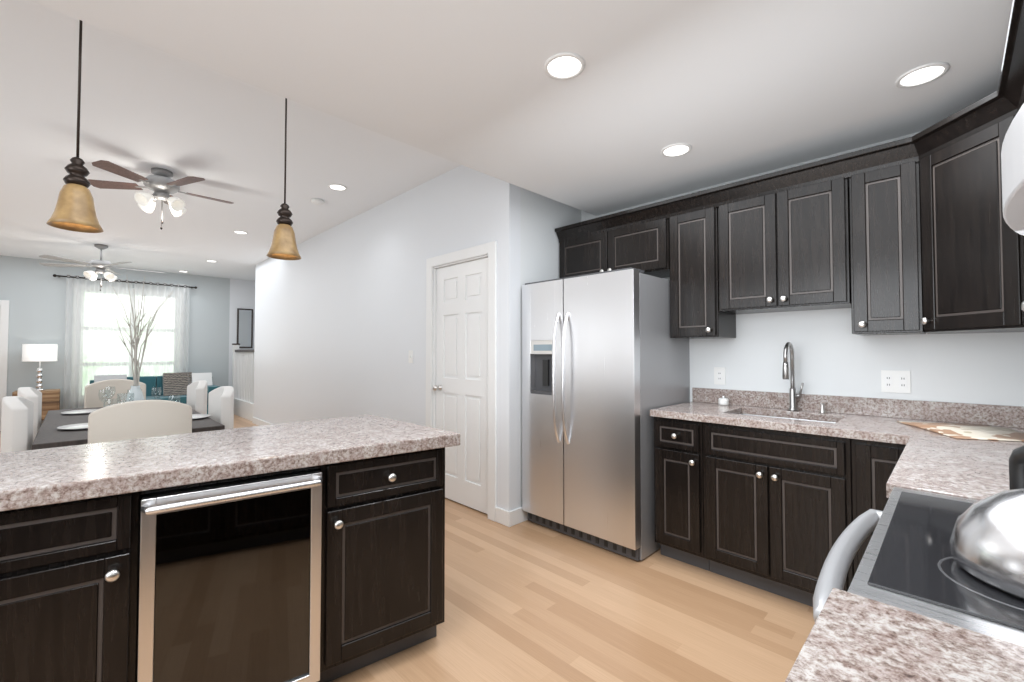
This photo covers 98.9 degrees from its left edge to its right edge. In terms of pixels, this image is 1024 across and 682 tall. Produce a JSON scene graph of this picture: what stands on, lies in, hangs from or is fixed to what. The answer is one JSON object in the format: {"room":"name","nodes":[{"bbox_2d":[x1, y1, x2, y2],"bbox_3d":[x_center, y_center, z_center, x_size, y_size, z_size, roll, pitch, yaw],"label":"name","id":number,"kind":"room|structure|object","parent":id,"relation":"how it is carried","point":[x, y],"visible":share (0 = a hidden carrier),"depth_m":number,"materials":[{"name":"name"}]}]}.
{"room":"kitchen","nodes":[
{"label":"kitchen","id":0,"kind":"room"},
{"bbox_2d":[0,255,254,420],"bbox_3d":[-7.472,0.051,8.063,6.290,2.850,0.120,1,-2,-45],"label":"wall","id":1,"kind":"structure","parent":0,"point":[33,291],"depth_m":7.63,"materials":[{"name":"grey paint"}]},
{"bbox_2d":[0,300,8,430],"bbox_3d":[-8.615,0.385,6.800,1.040,2.120,0.048,1,-2,-45],"label":"door","id":2,"kind":"structure","parent":1,"relation":"in","point":[4,319],"depth_m":7.12,"materials":[{"name":"white"}]},
{"bbox_2d":[53,274,196,409],"bbox_3d":[-7.143,0.159,8.190,2.030,2.600,0.159,1,-2,-45],"label":"sheer curtain","id":3,"kind":"object","parent":1,"relation":"hanging from","point":[94,345],"visible":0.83,"depth_m":8.03,"materials":[{"name":"white fabric"}]},
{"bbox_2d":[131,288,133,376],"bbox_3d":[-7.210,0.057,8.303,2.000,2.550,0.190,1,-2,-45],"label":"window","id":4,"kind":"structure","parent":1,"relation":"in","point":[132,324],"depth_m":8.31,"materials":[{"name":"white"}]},
{"bbox_2d":[237,308,252,347],"bbox_3d":[-5.839,-0.276,9.584,0.300,0.860,0.031,1,-2,-45],"label":"mirror","id":5,"kind":"object","parent":1,"relation":"attached to","point":[244,328],"visible":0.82,"depth_m":9.57,"materials":[{"name":"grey mirror"}]},
{"bbox_2d":[0,0,460,280],"bbox_3d":[-4.384,-1.500,4.988,6.290,0.100,8.890,1,-2,-45],"label":"ceiling","id":6,"kind":"structure","parent":0,"point":[144,109],"depth_m":3.50,"materials":[{"name":"white paint"}]},
{"bbox_2d":[46,20,103,232],"bbox_3d":[-1.554,-0.969,1.576,0.146,1.130,0.146,1,-2,-45],"label":"pendant light","id":7,"kind":"object","parent":6,"relation":"hanging from","point":[74,210],"visible":1,"depth_m":1.55,"materials":[{"name":"beige glass"}]},
{"bbox_2d":[39,244,162,290],"bbox_3d":[-6.022,-1.071,6.497,1.378,0.682,1.432,1,-2,-45],"label":"ceiling fan","id":8,"kind":"object","parent":6,"relation":"hanging from","point":[101,266],"visible":1,"depth_m":6.38,"materials":[{"name":"silver metal"}]},
{"bbox_2d":[88,160,232,229],"bbox_3d":[-3.023,-1.219,3.837,1.003,0.517,1.042,1,-2,-45],"label":"ceiling fan","id":9,"kind":"object","parent":6,"relation":"hanging from","point":[161,183],"visible":0.98,"depth_m":3.74,"materials":[{"name":"silver metal"}]},
{"bbox_2d":[233,230,247,233],"bbox_3d":[-3.568,-1.427,5.761,0.168,0.007,0.168,0,-1,18],"label":"recessed light","id":10,"kind":"object","parent":6,"relation":"in","point":[236,231],"depth_m":5.76,"materials":[{"name":"white"}]},
{"bbox_2d":[266,98,300,259],"bbox_3d":[-1.064,-0.957,2.062,0.146,1.130,0.146,1,-2,-45],"label":"pendant light","id":11,"kind":"object","parent":6,"relation":"hanging from","point":[283,245],"visible":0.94,"depth_m":2.03,"materials":[{"name":"beige glass"}]},
{"bbox_2d":[311,198,324,204],"bbox_3d":[-2.017,-1.442,4.553,0.130,0.035,0.130,1,-2,-45],"label":"smoke detector","id":12,"kind":"object","parent":6,"relation":"attached to","point":[316,201],"visible":1,"depth_m":4.52,"materials":[{"name":"white plastic"}]},
{"bbox_2d":[328,184,346,190],"bbox_3d":[-1.664,-1.466,4.185,0.168,0.007,0.168,-1,-2,36],"label":"recessed light","id":13,"kind":"object","parent":6,"relation":"in","point":[338,187],"depth_m":4.19,"materials":[{"name":"white"}]},
{"bbox_2d":[253,165,520,510],"bbox_3d":[-2.288,-0.009,5.615,0.120,2.850,6.560,1,-2,-45],"label":"wall","id":14,"kind":"structure","parent":0,"point":[340,320],"depth_m":4.61,"materials":[{"name":"white paint"}]},
{"bbox_2d":[252,417,270,425],"bbox_3d":[-2.711,1.369,5.912,0.015,0.110,5.495,1,-2,-45],"label":"baseboard","id":15,"kind":"structure","parent":14,"relation":"attached to","point":[256,421],"depth_m":7.58,"materials":[{"name":"white wood"}]},
{"bbox_2d":[409,350,412,362],"bbox_3d":[-0.969,0.150,4.186,0.014,0.120,0.075,1,-2,-45],"label":"light switch","id":16,"kind":"object","parent":14,"relation":"attached to","point":[410,356],"visible":1,"depth_m":4.18,"materials":[{"name":"white plastic"}]},
{"bbox_2d":[433,257,487,513],"bbox_3d":[-0.438,0.349,3.667,0.105,2.013,0.730,1,-2,-45],"label":"pantry door","id":17,"kind":"structure","parent":14,"relation":"in","point":[460,387],"depth_m":3.65,"materials":[{"name":"white wood"}]},
{"bbox_2d":[426,241,496,521],"bbox_3d":[-0.407,0.306,3.698,0.138,2.125,0.930,1,-2,-45],"label":"door frame","id":18,"kind":"structure","parent":14,"relation":"attached to","point":[484,250],"depth_m":3.39,"materials":[{"name":"white wood"}]},
{"bbox_2d":[0,414,814,681],"bbox_3d":[-3.397,1.404,3.922,6.290,0.060,11.690,1,-2,-45],"label":"floor","id":19,"kind":"structure","parent":0,"point":[528,601],"depth_m":2.09,"materials":[{"name":"brown wood"}]},
{"bbox_2d":[0,396,33,452],"bbox_3d":[-2.953,0.848,2.863,0.510,1.000,0.460,1,-2,-45],"label":"dining chair","id":20,"kind":"object","parent":19,"relation":"on","point":[17,424],"visible":0.19,"depth_m":2.60,"materials":[{"name":"white fabric"}]},
{"bbox_2d":[17,387,41,440],"bbox_3d":[-3.657,0.866,3.572,0.510,1.000,0.460,1,-2,-45],"label":"dining chair","id":21,"kind":"object","parent":19,"relation":"on","point":[34,395],"visible":0.08,"depth_m":3.33,"materials":[{"name":"white fabric"}]},
{"bbox_2d":[12,389,59,420],"bbox_3d":[-7.826,1.136,7.221,0.520,0.640,0.440,1,-2,-45],"label":"chest","id":22,"kind":"object","parent":19,"relation":"on","point":[50,399],"visible":0.17,"depth_m":7.18,"materials":[{"name":"brown wood"}]},
{"bbox_2d":[22,344,57,390],"bbox_3d":[-7.819,0.435,7.259,0.400,0.760,0.400,1,-2,-45],"label":"table lamp","id":23,"kind":"object","parent":22,"relation":"on","point":[39,352],"visible":0.98,"depth_m":7.17,"materials":[{"name":"white fabric"}]},
{"bbox_2d":[84,379,145,407],"bbox_3d":[-3.852,0.883,4.273,0.460,1.000,0.510,1,-2,-45],"label":"dining chair","id":24,"kind":"object","parent":19,"relation":"on","point":[92,398],"visible":0.21,"depth_m":4.36,"materials":[{"name":"beige fabric"}]},
{"bbox_2d":[31,407,224,449],"bbox_3d":[-3.053,0.983,3.465,0.920,0.760,2.000,1,-2,-45],"label":"dining table","id":25,"kind":"object","parent":19,"relation":"on","point":[49,434],"visible":0.15,"depth_m":2.99,"materials":[{"name":"brown wood"}]},
{"bbox_2d":[57,423,87,429],"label":"plate","id":26,"kind":"object","parent":25,"relation":"on","point":[80,426],"depth_m":2.96,"materials":[{"name":"white ceramic"}]},
{"bbox_2d":[61,409,97,414],"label":"plate","id":27,"kind":"object","parent":25,"relation":"on","point":[87,411],"depth_m":3.69,"materials":[{"name":"white ceramic"}]},
{"bbox_2d":[98,387,133,406],"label":"decor","id":28,"kind":"object","parent":25,"relation":"on","point":[121,398],"depth_m":3.37,"materials":[{"name":"clear glass"}]},
{"bbox_2d":[112,275,173,401],"bbox_3d":[-3.061,0.042,3.646,0.398,1.128,0.380,1,-2,-45],"label":"vase","id":29,"kind":"object","parent":25,"relation":"on","point":[136,390],"visible":0.94,"depth_m":3.62,"materials":[{"name":"white ceramic"}]},
{"bbox_2d":[192,414,210,419],"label":"plate","id":30,"kind":"object","parent":25,"relation":"on","point":[194,416],"depth_m":3.46,"materials":[{"name":"white ceramic"}]},
{"bbox_2d":[88,400,191,443],"bbox_3d":[-2.260,0.843,2.655,0.460,1.000,0.510,1,-2,-45],"label":"dining chair","id":31,"kind":"object","parent":19,"relation":"on","point":[137,419],"visible":0.15,"depth_m":2.47,"materials":[{"name":"beige fabric"}]},
{"bbox_2d":[90,372,219,413],"bbox_3d":[-6.486,1.033,8.017,1.780,0.884,0.900,1,-2,-45],"label":"sofa","id":32,"kind":"object","parent":19,"relation":"on","point":[172,384],"visible":0.25,"depth_m":8.18,"materials":[{"name":"teal fabric"}]},
{"bbox_2d":[187,380,206,413],"bbox_3d":[-3.153,0.878,4.072,0.510,1.000,0.460,1,-2,-45],"label":"dining chair","id":33,"kind":"object","parent":19,"relation":"on","point":[197,396],"visible":0.17,"depth_m":4.09,"materials":[{"name":"white fabric"}]},
{"bbox_2d":[208,386,233,428],"bbox_3d":[-2.449,0.860,3.363,0.510,1.000,0.460,1,-2,-45],"label":"dining chair","id":34,"kind":"object","parent":19,"relation":"on","point":[221,405],"visible":0.17,"depth_m":3.42,"materials":[{"name":"white fabric"}]},
{"bbox_2d":[0,447,444,681],"bbox_3d":[-1.431,0.881,1.481,2.350,0.866,0.753,1,-2,-36],"label":"kitchen island","id":35,"kind":"object","parent":19,"relation":"on","point":[69,588],"visible":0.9,"depth_m":1.42,"materials":[{"name":"black wood"}]},
{"bbox_2d":[137,469,322,681],"bbox_3d":[-1.051,0.893,1.648,0.503,0.826,0.635,1,-2,-36],"label":"wine cooler","id":36,"kind":"object","parent":35,"relation":"in","point":[230,583],"visible":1,"depth_m":1.43,"materials":[{"name":"black glass"}]},
{"bbox_2d":[0,414,460,511],"bbox_3d":[-1.392,0.417,1.358,2.450,0.052,0.849,1,-2,-45],"label":"island countertop","id":37,"kind":"structure","parent":35,"relation":"on","point":[38,477],"depth_m":1.53,"materials":[{"name":"stone"}]},
{"bbox_2d":[232,343,253,420],"bbox_3d":[-5.187,0.763,8.546,0.120,1.450,1.710,1,-2,-45],"label":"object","id":38,"kind":"object","parent":19,"relation":"on","point":[243,373],"visible":0.79,"depth_m":8.60,"materials":[{"name":"white"}]},
{"bbox_2d":[522,267,689,560],"bbox_3d":[0.660,0.455,3.214,0.853,1.780,0.935,1,-2,-45],"label":"refrigerator","id":39,"kind":"object","parent":19,"relation":"on","point":[605,364],"visible":0.96,"depth_m":2.87,"materials":[{"name":"grey metal"}]},
{"bbox_2d":[654,417,745,573],"bbox_3d":[1.204,0.908,2.816,0.627,0.878,0.321,1,-2,-45],"label":"base cabinet","id":40,"kind":"object","parent":19,"relation":"on","point":[700,467],"depth_m":2.52,"materials":[{"name":"grey wood"}]},
{"bbox_2d":[826,436,889,591],"bbox_3d":[2.061,0.887,1.953,0.627,0.878,0.942,1,-2,-45],"label":"base cabinet","id":41,"kind":"object","parent":19,"relation":"on","point":[849,462],"depth_m":2.04,"materials":[{"name":"grey wood"}]},
{"bbox_2d":[862,443,905,556],"bbox_3d":[1.587,0.871,1.310,0.991,0.878,0.697,1,-2,-45],"label":"base cabinet","id":42,"kind":"object","parent":19,"relation":"on","point":[874,497],"depth_m":1.95,"materials":[{"name":"grey wood"}]},
{"bbox_2d":[650,387,1023,439],"bbox_3d":[1.727,0.484,2.272,0.668,0.342,1.853,1,-2,-45],"label":"countertop","id":43,"kind":"structure","parent":42,"relation":"on","point":[850,417],"depth_m":2.50,"materials":[{"name":"stone"}]},
{"bbox_2d":[718,396,728,404],"bbox_3d":[1.421,0.398,2.946,0.064,0.061,0.064,1,-2,-45],"label":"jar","id":44,"kind":"object","parent":43,"relation":"on","point":[723,400],"visible":1,"depth_m":2.92,"materials":[{"name":"white ceramic"}]},
{"bbox_2d":[782,342,803,410],"bbox_3d":[1.672,0.213,2.612,0.196,0.416,0.089,1,-2,-45],"label":"faucet","id":45,"kind":"object","parent":43,"relation":"on","point":[793,395],"visible":1,"depth_m":2.65,"materials":[{"name":"silver metal"}]},
{"bbox_2d":[819,403,825,412],"bbox_3d":[1.806,0.388,2.553,0.064,0.063,0.036,1,-2,-45],"label":"soap dispenser","id":46,"kind":"object","parent":43,"relation":"on","point":[822,408],"visible":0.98,"depth_m":2.55,"materials":[{"name":"silver metal"}]},
{"bbox_2d":[896,421,1023,441],"bbox_3d":[2.054,0.398,1.967,0.340,0.013,0.460,0,-1,17],"label":"magazine","id":47,"kind":"object","parent":43,"relation":"on","point":[969,431],"visible":1,"depth_m":1.91,"materials":[{"name":"paper"}]},
{"bbox_2d":[862,407,1023,500],"bbox_3d":[1.571,0.359,1.296,0.932,0.140,0.683,1,-2,-45],"label":"countertop","id":48,"kind":"structure","parent":42,"relation":"on","point":[931,462],"depth_m":1.52,"materials":[{"name":"stone"}]},
{"bbox_2d":[813,487,1023,646],"bbox_3d":[0.959,0.747,0.712,0.740,1.055,0.710,1,-2,-45],"label":"range","id":49,"kind":"object","parent":19,"relation":"on","point":[908,563],"visible":0.62,"depth_m":0.74,"materials":[{"name":"grey"}]},
{"bbox_2d":[950,446,1023,599],"bbox_3d":[0.857,0.266,0.656,0.260,0.214,0.288,1,-2,-45],"label":"kettle","id":50,"kind":"object","parent":49,"relation":"on","point":[987,542],"visible":1,"depth_m":0.68,"materials":[{"name":"silver metal"}]},
{"bbox_2d":[29,0,1012,215],"bbox_3d":[-0.348,-1.405,0.755,6.060,0.500,2.800,1,-2,-45],"label":"ceiling","id":51,"kind":"structure","parent":0,"point":[729,90],"depth_m":1.83,"materials":[{"name":"white paint"}]},
{"bbox_2d":[544,52,584,79],"bbox_3d":[0.215,-1.124,1.800,0.168,0.007,0.168,0,-1,18],"label":"recessed light","id":52,"kind":"object","parent":51,"relation":"in","point":[564,66],"depth_m":1.79,"materials":[{"name":"white"}]},
{"bbox_2d":[661,143,691,156],"bbox_3d":[0.953,-1.106,2.546,0.168,0.007,0.168,-1,-2,36],"label":"recessed light","id":53,"kind":"object","parent":51,"relation":"in","point":[678,149],"depth_m":2.54,"materials":[{"name":"white"}]},
{"bbox_2d":[895,62,949,87],"bbox_3d":[1.735,-1.123,1.857,0.168,0.007,0.168,0,-1,18],"label":"recessed light","id":54,"kind":"object","parent":51,"relation":"in","point":[921,75],"depth_m":1.85,"materials":[{"name":"white"}]},
{"bbox_2d":[520,187,580,506],"bbox_3d":[0.299,-0.058,3.647,0.780,2.850,0.120,1,-2,-45],"label":"wall","id":55,"kind":"structure","parent":0,"point":[542,218],"depth_m":3.50,"materials":[{"name":"white paint"}]},
{"bbox_2d":[506,507,527,526],"bbox_3d":[0.298,1.309,3.520,0.915,0.110,0.018,1,-2,-45],"label":"baseboard","id":56,"kind":"structure","parent":55,"relation":"attached to","point":[511,517],"depth_m":3.24,"materials":[{"name":"white wood"}]},
{"bbox_2d":[581,132,1023,405],"bbox_3d":[1.661,-0.076,2.914,0.120,2.850,3.080,1,-2,-45],"label":"wall","id":57,"kind":"structure","parent":0,"point":[834,355],"depth_m":2.54,"materials":[{"name":"white paint"}]},
{"bbox_2d":[557,212,666,277],"bbox_3d":[0.838,-0.669,3.430,0.337,0.380,0.950,1,-2,-45],"label":"upper cabinet","id":58,"kind":"object","parent":57,"relation":"attached to","point":[640,243],"depth_m":3.24,"materials":[{"name":"grey wood"}]},
{"bbox_2d":[667,196,738,338],"bbox_3d":[1.313,-0.446,2.945,0.337,0.850,0.387,1,-2,-45],"label":"upper cabinet","id":59,"kind":"object","parent":57,"relation":"attached to","point":[698,235],"depth_m":2.82,"materials":[{"name":"grey wood"}]},
{"bbox_2d":[714,367,725,384],"bbox_3d":[1.440,0.242,3.038,0.008,0.120,0.075,1,-2,-45],"label":"electrical outlet","id":60,"kind":"object","parent":57,"relation":"attached to","point":[719,375],"visible":1,"depth_m":3.03,"materials":[{"name":"white plastic"}]},
{"bbox_2d":[731,172,826,313],"bbox_3d":[1.632,-0.534,2.626,0.337,0.690,0.655,1,-2,-45],"label":"upper cabinet","id":61,"kind":"object","parent":57,"relation":"attached to","point":[779,231],"depth_m":2.50,"materials":[{"name":"grey wood"}]},
{"bbox_2d":[827,156,894,334],"bbox_3d":[1.941,-0.462,2.283,0.379,0.850,0.395,1,-2,-45],"label":"upper cabinet","id":62,"kind":"object","parent":57,"relation":"attached to","point":[859,193],"depth_m":2.24,"materials":[{"name":"grey wood"}]},
{"bbox_2d":[881,370,910,392],"bbox_3d":[2.088,0.221,2.385,0.008,0.120,0.120,1,-2,-45],"label":"outlet","id":63,"kind":"object","parent":57,"relation":"attached to","point":[892,381],"visible":1,"depth_m":2.38,"materials":[{"name":"white plastic"}]},
{"bbox_2d":[887,100,1003,334],"bbox_3d":[2.130,-0.472,1.877,0.684,0.850,0.690,1,-2,-45],"label":"upper cabinet","id":64,"kind":"object","parent":57,"relation":"attached to","point":[916,234],"depth_m":1.95,"materials":[{"name":"grey wood"}]},
{"bbox_2d":[995,0,1023,331],"bbox_3d":[1.718,-0.488,1.250,1.013,0.850,0.380,1,-2,-45],"label":"upper cabinet","id":65,"kind":"object","parent":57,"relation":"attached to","point":[1009,97],"depth_m":1.69,"materials":[{"name":"grey wood"}]},
{"bbox_2d":[785,588,1023,681],"bbox_3d":[-0.165,0.316,-0.444,2.492,0.140,0.658,1,-2,-45],"label":"countertop","id":66,"kind":"structure","parent":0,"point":[851,637],"depth_m":0.52,"materials":[{"name":"stone"}]},
{"bbox_3d":[0.553,-0.155,-0.270,5.940,2.850,0.120,1,-2,-45],"label":"wall","id":67,"kind":"structure","parent":0,"visible":0},
{"bbox_2d":[1001,104,1023,235],"bbox_3d":[1.056,-0.700,0.650,0.740,0.906,0.451,1,-2,-45],"label":"range hood","id":68,"kind":"object","parent":67,"relation":"attached to","point":[1012,159],"visible":1,"depth_m":0.74,"materials":[{"name":"white metal"}]}
]}

